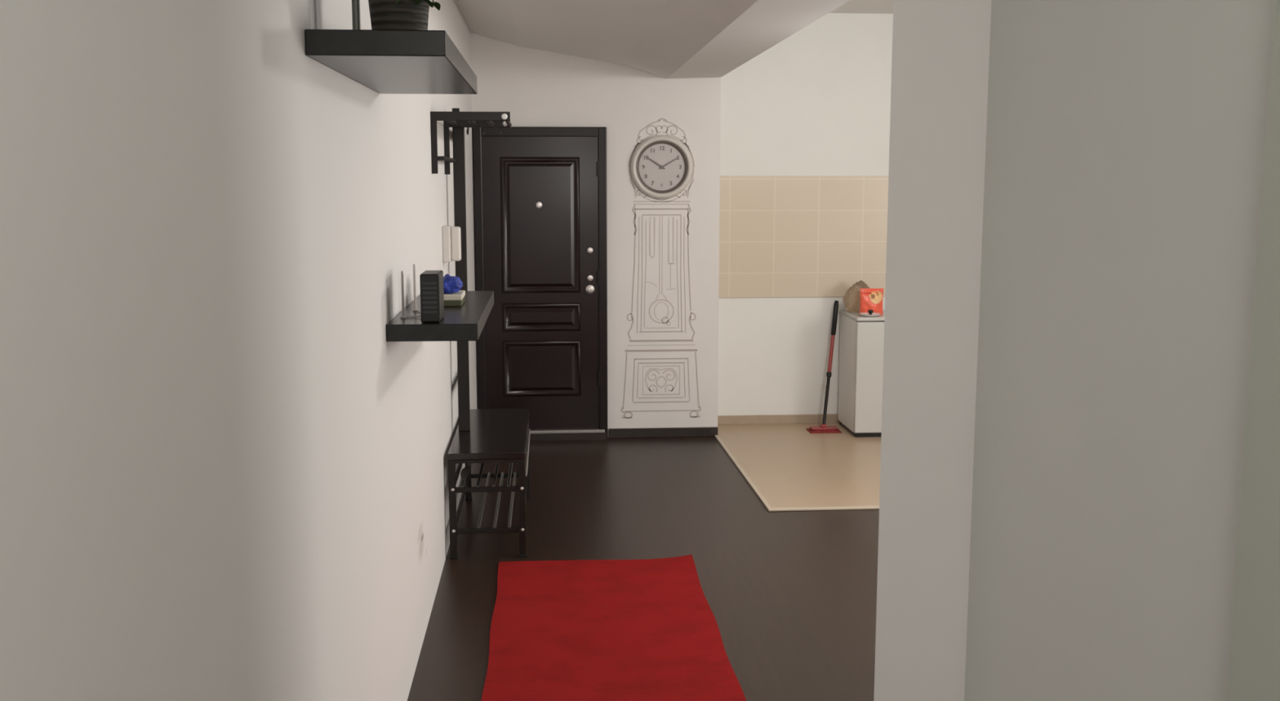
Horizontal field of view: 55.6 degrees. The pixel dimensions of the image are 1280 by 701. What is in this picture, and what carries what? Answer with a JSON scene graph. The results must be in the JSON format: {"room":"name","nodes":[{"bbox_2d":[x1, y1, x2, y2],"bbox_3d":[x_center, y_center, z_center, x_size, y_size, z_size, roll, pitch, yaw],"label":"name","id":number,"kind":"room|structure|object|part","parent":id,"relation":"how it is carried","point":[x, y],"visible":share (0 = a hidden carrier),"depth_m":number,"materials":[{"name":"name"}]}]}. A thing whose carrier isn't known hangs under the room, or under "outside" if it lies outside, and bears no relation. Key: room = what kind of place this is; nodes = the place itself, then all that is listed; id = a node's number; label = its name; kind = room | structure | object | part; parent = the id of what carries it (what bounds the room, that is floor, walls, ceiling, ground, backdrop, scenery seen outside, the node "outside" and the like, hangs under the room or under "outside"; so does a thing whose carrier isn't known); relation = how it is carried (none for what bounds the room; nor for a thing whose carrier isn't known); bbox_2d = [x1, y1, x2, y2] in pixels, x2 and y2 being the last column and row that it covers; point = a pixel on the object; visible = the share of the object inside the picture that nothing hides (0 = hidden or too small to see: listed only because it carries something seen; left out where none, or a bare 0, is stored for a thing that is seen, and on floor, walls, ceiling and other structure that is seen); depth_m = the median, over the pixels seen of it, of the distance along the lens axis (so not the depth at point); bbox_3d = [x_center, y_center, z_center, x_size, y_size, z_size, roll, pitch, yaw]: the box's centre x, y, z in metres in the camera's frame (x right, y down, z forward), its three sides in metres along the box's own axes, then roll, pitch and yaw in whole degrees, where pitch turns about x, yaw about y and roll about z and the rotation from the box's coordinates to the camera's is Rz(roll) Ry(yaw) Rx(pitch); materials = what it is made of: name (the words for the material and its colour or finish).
{"room":"apartment entrance hallway","nodes":[
{"label":"apartment entrance hallway","id":0,"kind":"room"},
{"bbox_2d":[0,0,477,700],"bbox_3d":[-0.756,-0.210,2.799,0.150,2.950,10.700,-1,8,-4],"label":"wall","id":1,"kind":"structure","parent":0,"point":[223,478],"depth_m":1.70,"materials":[{"name":"paint"}]},
{"bbox_2d":[304,29,477,94],"bbox_3d":[-0.555,-0.674,2.891,0.272,0.050,1.060,-1,8,-4],"label":"wall shelf","id":2,"kind":"object","parent":1,"relation":"attached to","point":[383,61],"visible":1,"depth_m":2.47,"materials":[{"name":"black wood"}]},
{"bbox_2d":[351,0,360,29],"bbox_3d":[-0.597,-0.835,2.537,0.044,0.366,0.044,-1,8,-4],"label":"candle holder","id":3,"kind":"object","parent":2,"relation":"on","point":[356,20],"visible":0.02,"depth_m":2.55,"materials":[{"name":"grey metal"}]},
{"bbox_2d":[368,0,458,30],"bbox_3d":[-0.476,-0.748,2.508,0.168,0.203,0.186,-5,9,-32],"label":"plant pot","id":4,"kind":"object","parent":2,"relation":"on","point":[384,15],"visible":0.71,"depth_m":2.48,"materials":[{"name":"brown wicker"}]},
{"bbox_3d":[-0.501,-0.714,2.525,0.138,0.130,0.138,-1,8,-4],"label":"pot","id":5,"kind":"part","parent":4,"relation":"part of","materials":[{"name":"brown wicker"}]},
{"bbox_3d":[-0.450,-0.743,2.480,0.044,0.080,0.047,6,10,38],"label":"trailing stem","id":6,"kind":"part","parent":4,"relation":"part of","materials":[{"name":"green plant"}]},
{"bbox_3d":[-0.437,-0.747,2.509,0.044,0.080,0.047,1,8,10],"label":"trailing stem","id":7,"kind":"part","parent":4,"relation":"part of","materials":[{"name":"green plant"}]},
{"bbox_2d":[386,290,493,342],"bbox_3d":[-0.638,-0.124,4.015,0.262,0.050,1.060,-1,8,-4],"label":"wall shelf","id":8,"kind":"object","parent":1,"relation":"attached to","point":[466,322],"visible":0.74,"depth_m":3.50,"materials":[{"name":"black wood"}]},
{"bbox_2d":[400,263,444,322],"bbox_3d":[-0.657,-0.177,3.671,0.129,0.148,0.340,-1,8,-4],"label":"router","id":9,"kind":"object","parent":8,"relation":"on","point":[431,282],"visible":1,"depth_m":3.51,"materials":[{"name":"black plastic"}]},
{"bbox_2d":[422,282,437,313],"bbox_3d":[-0.607,-0.152,3.507,0.041,0.089,0.002,-1,8,-4],"label":"vent","id":10,"kind":"object","parent":9,"relation":"attached to","point":[429,290],"depth_m":3.51,"materials":[{"name":"grey plastic"}]},
{"bbox_2d":[444,290,465,306],"bbox_3d":[-0.634,-0.174,4.054,0.090,0.038,0.174,-1,8,-4],"label":"cardboard box","id":11,"kind":"object","parent":8,"relation":"on","point":[456,299],"visible":0.52,"depth_m":3.97,"materials":[{"name":"white cardboard"}]},
{"bbox_2d":[443,274,462,293],"bbox_3d":[-0.638,-0.224,4.043,0.095,0.063,0.134,-1,8,-4],"label":"pouch","id":12,"kind":"object","parent":11,"relation":"on","point":[451,284],"visible":0.77,"depth_m":4.00,"materials":[{"name":"fabric"}]},
{"bbox_3d":[-0.634,-0.184,4.053,0.090,0.018,0.174,-1,8,-4],"label":"box lid","id":13,"kind":"part","parent":11,"relation":"part of","materials":[{"name":"beige cardboard"}]},
{"bbox_2d":[442,225,461,262],"bbox_3d":[-0.837,-0.475,5.409,0.078,0.160,0.100,-1,8,-4],"label":"intercom","id":14,"kind":"object","parent":1,"relation":"attached to","point":[451,236],"visible":1,"depth_m":5.37,"materials":[{"name":"white plastic"}]},
{"bbox_2d":[430,111,511,174],"bbox_3d":[-0.706,-0.881,5.205,0.318,0.247,0.650,-1,8,-4],"label":"rack","id":15,"kind":"object","parent":1,"relation":"attached to","point":[451,119],"visible":1,"depth_m":4.89,"materials":[{"name":"brown metal"}]},
{"bbox_3d":[-0.822,-0.820,5.210,0.018,0.018,0.600,-1,8,-4],"label":"rod","id":16,"kind":"part","parent":15,"relation":"part of","materials":[{"name":"brown metal"}]},
{"bbox_3d":[-0.805,-0.980,5.189,0.018,0.018,0.600,-1,8,-4],"label":"rod","id":17,"kind":"part","parent":15,"relation":"part of","materials":[{"name":"brown metal"}]},
{"bbox_3d":[-0.720,-0.980,5.195,0.018,0.018,0.600,-1,8,-4],"label":"rod","id":18,"kind":"part","parent":15,"relation":"part of","materials":[{"name":"brown metal"}]},
{"bbox_3d":[-0.645,-0.981,5.201,0.018,0.018,0.600,-1,8,-4],"label":"rod","id":19,"kind":"part","parent":15,"relation":"part of","materials":[{"name":"brown metal"}]},
{"bbox_3d":[-0.568,-0.982,5.207,0.018,0.018,0.600,-1,8,-4],"label":"rod","id":20,"kind":"part","parent":15,"relation":"part of","materials":[{"name":"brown metal"}]},
{"bbox_2d":[470,31,720,437],"bbox_3d":[-0.286,-0.926,7.909,1.555,2.950,0.480,-1,8,-4],"label":"wall","id":21,"kind":"structure","parent":0,"point":[539,88],"depth_m":7.70,"materials":[{"name":"paint"}]},
{"bbox_2d":[472,126,608,440],"bbox_3d":[-0.622,-0.406,7.675,0.831,1.985,0.075,-1,8,-4],"label":"door","id":22,"kind":"structure","parent":21,"relation":"in","point":[540,193],"depth_m":7.67,"materials":[{"name":"paint"}]},
{"bbox_3d":[-0.625,-0.786,7.626,0.419,0.774,0.008,-1,8,-4],"label":"panel","id":23,"kind":"part","parent":22,"relation":"part of","materials":[{"name":"brown wood"}]},
{"bbox_3d":[-0.625,-0.785,7.623,0.495,0.850,0.014,-1,8,-4],"label":"moulding","id":24,"kind":"part","parent":22,"relation":"part of","materials":[{"name":"brown wood"}]},
{"bbox_3d":[-0.625,-0.211,7.704,0.495,0.180,0.014,-1,8,-4],"label":"moulding","id":25,"kind":"part","parent":22,"relation":"part of","materials":[{"name":"brown wood"}]},
{"bbox_3d":[-0.625,-0.211,7.707,0.419,0.104,0.008,-1,8,-4],"label":"panel","id":26,"kind":"part","parent":22,"relation":"part of","materials":[{"name":"brown wood"}]},
{"bbox_3d":[-0.625,0.116,7.752,0.419,0.284,0.008,-1,8,-4],"label":"panel","id":27,"kind":"part","parent":22,"relation":"part of","materials":[{"name":"brown wood"}]},
{"bbox_3d":[-0.625,0.116,7.749,0.495,0.360,0.014,-1,8,-4],"label":"moulding","id":28,"kind":"part","parent":22,"relation":"part of","materials":[{"name":"brown wood"}]},
{"bbox_3d":[-0.317,-0.387,7.686,0.064,0.064,0.046,-1,8,-4],"label":"knob","id":29,"kind":"part","parent":22,"relation":"part of","materials":[{"name":"silver metal"}]},
{"bbox_3d":[-0.315,-0.458,7.689,0.042,0.042,0.020,-1,8,-4],"label":"keyhole plate","id":30,"kind":"part","parent":22,"relation":"part of","materials":[{"name":"silver metal"}]},
{"bbox_2d":[620,118,701,418],"bbox_3d":[0.137,-0.510,7.755,0.526,1.920,0.001,-1,8,-4],"label":"wall decal","id":31,"kind":"object","parent":21,"relation":"attached to","point":[659,120],"visible":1,"depth_m":7.79,"materials":[{"name":"beige plastic"}]},
{"bbox_2d":[630,135,693,199],"bbox_3d":[0.139,-1.155,7.645,0.400,0.400,0.038,-1,8,-4],"label":"wall clock","id":32,"kind":"object","parent":31,"relation":"attached to","point":[661,166],"visible":1,"depth_m":7.65,"materials":[{"name":"grey"}]},
{"bbox_2d":[628,118,694,204],"bbox_3d":[0.137,-1.194,7.659,0.417,0.540,0.001,-1,8,-4],"label":"hood","id":33,"kind":"object","parent":31,"relation":"attached to","point":[664,120],"depth_m":7.66,"materials":[{"name":"paint"}]},
{"bbox_2d":[608,426,717,438],"bbox_3d":[0.152,0.534,7.895,0.713,0.062,0.016,-1,8,-4],"label":"baseboard","id":34,"kind":"structure","parent":21,"relation":"attached to","point":[697,431],"depth_m":7.89,"materials":[{"name":"black wood"}]},
{"bbox_2d":[714,435,771,509],"bbox_3d":[0.577,0.680,7.035,0.022,0.011,1.782,-1,8,-5],"label":"trim","id":35,"kind":"structure","parent":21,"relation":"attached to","point":[732,458],"depth_m":6.87,"materials":[{"name":"beige"}]},
{"bbox_2d":[407,422,881,700],"bbox_3d":[1.573,1.272,3.183,4.820,0.108,10.700,-1,8,-4],"label":"floor","id":36,"kind":"structure","parent":0,"point":[791,596],"depth_m":5.63,"materials":[{"name":"laminate"}]},
{"bbox_2d":[447,108,530,559],"bbox_3d":[-0.713,-0.135,5.745,0.358,1.983,1.054,-1,8,-4],"label":"stand","id":37,"kind":"object","parent":36,"relation":"on","point":[482,436],"visible":0.93,"depth_m":5.60,"materials":[{"name":"brown metal"}]},
{"bbox_3d":[-0.824,0.698,5.342,0.030,0.445,0.030,-1,8,-4],"label":"leg","id":38,"kind":"part","parent":37,"relation":"part of","materials":[{"name":"brown metal"}]},
{"bbox_3d":[-0.822,0.532,5.837,0.015,0.014,1.015,-1,8,-4],"label":"rod","id":39,"kind":"part","parent":37,"relation":"part of","materials":[{"name":"grey metal"}]},
{"bbox_2d":[460,463,472,479],"bbox_3d":[-0.792,0.543,5.544,0.042,0.032,0.318,-1,8,-4],"label":"shoe horn","id":40,"kind":"object","parent":37,"relation":"on","point":[464,473],"visible":0.79,"depth_m":5.48,"materials":[{"name":"grey plastic"}]},
{"bbox_3d":[-0.788,0.552,5.480,0.042,0.022,0.189,-1,8,-4],"label":"blade","id":41,"kind":"part","parent":40,"relation":"part of","materials":[{"name":"grey"}]},
{"bbox_3d":[-0.900,0.558,6.344,0.030,0.445,0.030,-1,8,-4],"label":"leg","id":42,"kind":"part","parent":37,"relation":"part of","materials":[{"name":"brown metal"}]},
{"bbox_3d":[-0.752,0.531,5.843,0.015,0.014,1.015,-1,8,-4],"label":"rod","id":43,"kind":"part","parent":37,"relation":"part of","materials":[{"name":"grey metal"}]},
{"bbox_3d":[-0.752,0.717,5.869,0.015,0.014,1.015,-1,8,-4],"label":"rod","id":44,"kind":"part","parent":37,"relation":"part of","materials":[{"name":"grey metal"}]},
{"bbox_2d":[455,463,518,493],"bbox_3d":[-0.710,0.541,5.842,0.318,0.022,1.033,-1,8,-4],"label":"shoe shelf","id":45,"kind":"object","parent":37,"relation":"attached to","point":[515,488],"depth_m":5.34,"materials":[{"name":"brown metal"}]},
{"bbox_3d":[-0.710,0.391,5.821,0.339,0.030,1.045,-1,8,-4],"label":"seat","id":46,"kind":"part","parent":37,"relation":"part of","materials":[{"name":"black wood"}]},
{"bbox_2d":[456,472,528,533],"bbox_3d":[-0.710,0.726,5.868,0.318,0.022,1.033,-1,8,-4],"label":"shoe shelf","id":47,"kind":"object","parent":37,"relation":"attached to","point":[522,529],"depth_m":5.62,"materials":[{"name":"brown metal"}]},
{"bbox_3d":[-0.683,0.531,5.848,0.015,0.014,1.015,-1,8,-4],"label":"rod","id":48,"kind":"part","parent":37,"relation":"part of","materials":[{"name":"grey metal"}]},
{"bbox_3d":[-0.683,0.716,5.874,0.015,0.014,1.015,-1,8,-4],"label":"rod","id":49,"kind":"part","parent":37,"relation":"part of","materials":[{"name":"grey metal"}]},
{"bbox_3d":[-0.618,0.530,5.853,0.015,0.014,1.015,-1,8,-4],"label":"rod","id":50,"kind":"part","parent":37,"relation":"part of","materials":[{"name":"grey metal"}]},
{"bbox_3d":[-0.618,0.715,5.878,0.015,0.014,1.015,-1,8,-4],"label":"rod","id":51,"kind":"part","parent":37,"relation":"part of","materials":[{"name":"grey metal"}]},
{"bbox_3d":[-0.520,0.695,5.364,0.030,0.445,0.030,-1,8,-4],"label":"leg","id":52,"kind":"part","parent":37,"relation":"part of","materials":[{"name":"brown metal"}]},
{"bbox_3d":[-0.541,0.482,5.847,0.012,0.012,0.985,-1,8,-4],"label":"rail","id":53,"kind":"part","parent":37,"relation":"part of","materials":[{"name":"silver metal"}]},
{"bbox_3d":[-0.595,0.555,6.367,0.030,0.445,0.030,-1,8,-4],"label":"leg","id":54,"kind":"part","parent":37,"relation":"part of","materials":[{"name":"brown metal"}]},
{"bbox_2d":[480,555,746,700],"bbox_3d":[-0.104,1.080,4.142,0.846,0.020,2.398,-1,8,-4],"label":"rug","id":55,"kind":"object","parent":36,"relation":"on","point":[638,629],"visible":1,"depth_m":4.42,"materials":[{"name":"red fabric"}]},
{"bbox_2d":[767,506,879,511],"bbox_3d":[2.098,0.790,6.248,2.910,0.011,0.030,-1,8,-4],"label":"trim","id":56,"kind":"structure","parent":36,"relation":"on","point":[846,508],"depth_m":6.15,"materials":[{"name":"beige"}]},
{"bbox_2d":[805,300,841,433],"bbox_3d":[1.227,0.103,8.081,0.243,0.847,0.314,-1,8,-4],"label":"mop","id":57,"kind":"object","parent":36,"relation":"on","point":[823,428],"visible":1,"depth_m":8.08,"materials":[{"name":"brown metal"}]},
{"bbox_3d":[1.220,0.503,8.045,0.180,0.029,0.080,-1,8,-4],"label":"plate","id":58,"kind":"part","parent":57,"relation":"part of","materials":[{"name":"red plastic"}]},
{"bbox_2d":[837,309,884,437],"bbox_3d":[1.642,0.144,8.024,0.553,0.782,0.495,-1,8,-4],"label":"cabinet","id":59,"kind":"object","parent":36,"relation":"on","point":[861,348],"visible":0.38,"depth_m":7.82,"materials":[{"name":"white wood"}]},
{"bbox_2d":[842,309,861,315],"bbox_3d":[1.395,-0.252,7.989,0.026,0.011,0.324,-1,8,-8],"label":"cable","id":60,"kind":"object","parent":59,"relation":"on","point":[842,309],"visible":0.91,"depth_m":7.98,"materials":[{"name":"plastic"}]},
{"bbox_2d":[842,280,870,312],"bbox_3d":[1.454,-0.359,8.028,0.226,0.212,0.125,-1,8,-4],"label":"plastic bag","id":61,"kind":"object","parent":59,"relation":"on","point":[851,299],"visible":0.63,"depth_m":7.99,"materials":[{"name":"beige plastic"}]},
{"bbox_2d":[840,309,884,320],"bbox_3d":[1.641,-0.234,7.982,0.553,0.022,0.474,-1,8,-4],"label":"countertop","id":62,"kind":"structure","parent":59,"relation":"on","point":[882,317],"depth_m":7.76,"materials":[{"name":"white laminate"}]},
{"bbox_3d":[1.657,0.172,7.824,0.547,0.722,0.040,-1,8,-4],"label":"door","id":63,"kind":"part","parent":59,"relation":"part of","materials":[{"name":"white wood"}]},
{"bbox_2d":[859,309,880,316],"bbox_3d":[1.481,-0.243,7.809,0.136,0.044,0.136,-1,8,-4],"label":"lidded dish","id":64,"kind":"object","parent":59,"relation":"on","point":[871,313],"visible":1,"depth_m":7.79,"materials":[{"name":"white ceramic"}]},
{"bbox_3d":[1.482,-0.244,7.798,0.034,0.038,0.034,-1,8,-4],"label":"knob","id":65,"kind":"part","parent":64,"relation":"part of","materials":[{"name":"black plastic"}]},
{"bbox_2d":[859,288,884,315],"bbox_3d":[1.504,-0.318,7.885,0.155,0.170,0.066,-1,8,-4],"label":"snack bag","id":66,"kind":"object","parent":59,"relation":"on","point":[870,299],"visible":0.96,"depth_m":7.87,"materials":[{"name":"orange plastic"}]},
{"bbox_2d":[868,290,882,303],"bbox_3d":[1.528,-0.345,7.863,0.093,0.083,0.026,-1,8,-4],"label":"print","id":67,"kind":"object","parent":66,"relation":"attached to","point":[874,296],"depth_m":7.86,"materials":[{"name":"gold paper"}]},
{"bbox_2d":[453,0,849,79],"bbox_3d":[-0.070,-1.657,4.886,1.555,0.665,5.320,-1,8,-4],"label":"ceiling","id":68,"kind":"structure","parent":0,"point":[668,39],"depth_m":5.82,"materials":[{"name":"paint"}]},
{"bbox_2d":[717,13,893,415],"bbox_3d":[1.930,-0.973,8.242,2.915,2.950,0.140,-1,8,-4],"label":"wall","id":69,"kind":"structure","parent":0,"point":[816,102],"depth_m":8.05,"materials":[{"name":"paint"}]},
{"bbox_2d":[717,413,839,424],"bbox_3d":[1.936,0.460,8.366,2.915,0.062,0.012,-1,8,-4],"label":"baseboard","id":70,"kind":"structure","parent":69,"relation":"attached to","point":[818,418],"depth_m":8.29,"materials":[{"name":"beige tile"}]},
{"bbox_2d":[719,176,888,297],"bbox_3d":[1.958,-0.770,8.196,2.870,0.810,0.010,-1,8,-4],"label":"wall tiles","id":71,"kind":"structure","parent":69,"relation":"attached to","point":[780,236],"depth_m":8.12,"materials":[{"name":"beige tile"}]},
{"bbox_2d":[829,0,893,13],"bbox_3d":[2.141,-1.937,5.252,2.915,0.210,5.530,-1,8,-4],"label":"ceiling","id":72,"kind":"structure","parent":0,"point":[859,6],"depth_m":7.70,"materials":[{"name":"paint"}]},
{"bbox_2d":[873,0,991,700],"bbox_3d":[2.148,-0.187,2.632,3.324,2.950,0.130,-1,8,-4],"label":"wall partition","id":73,"kind":"structure","parent":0,"point":[940,61],"depth_m":2.47,"materials":[{"name":"paint"}]},
{"bbox_2d":[964,0,1275,700],"bbox_3d":[2.336,-0.020,1.439,3.128,2.950,2.300,-1,8,-4],"label":"wall pier","id":74,"kind":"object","parent":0,"point":[1125,148],"depth_m":1.88,"materials":[{"name":"paint"}]},
{"bbox_2d":[1226,0,1279,700],"bbox_3d":[0.800,0.259,0.854,0.027,2.560,1.295,-1,8,-4],"label":"wall","id":75,"kind":"structure","parent":74,"relation":"attached to","point":[1254,661],"depth_m":1.44,"materials":[{"name":"grey paint"}]}
]}

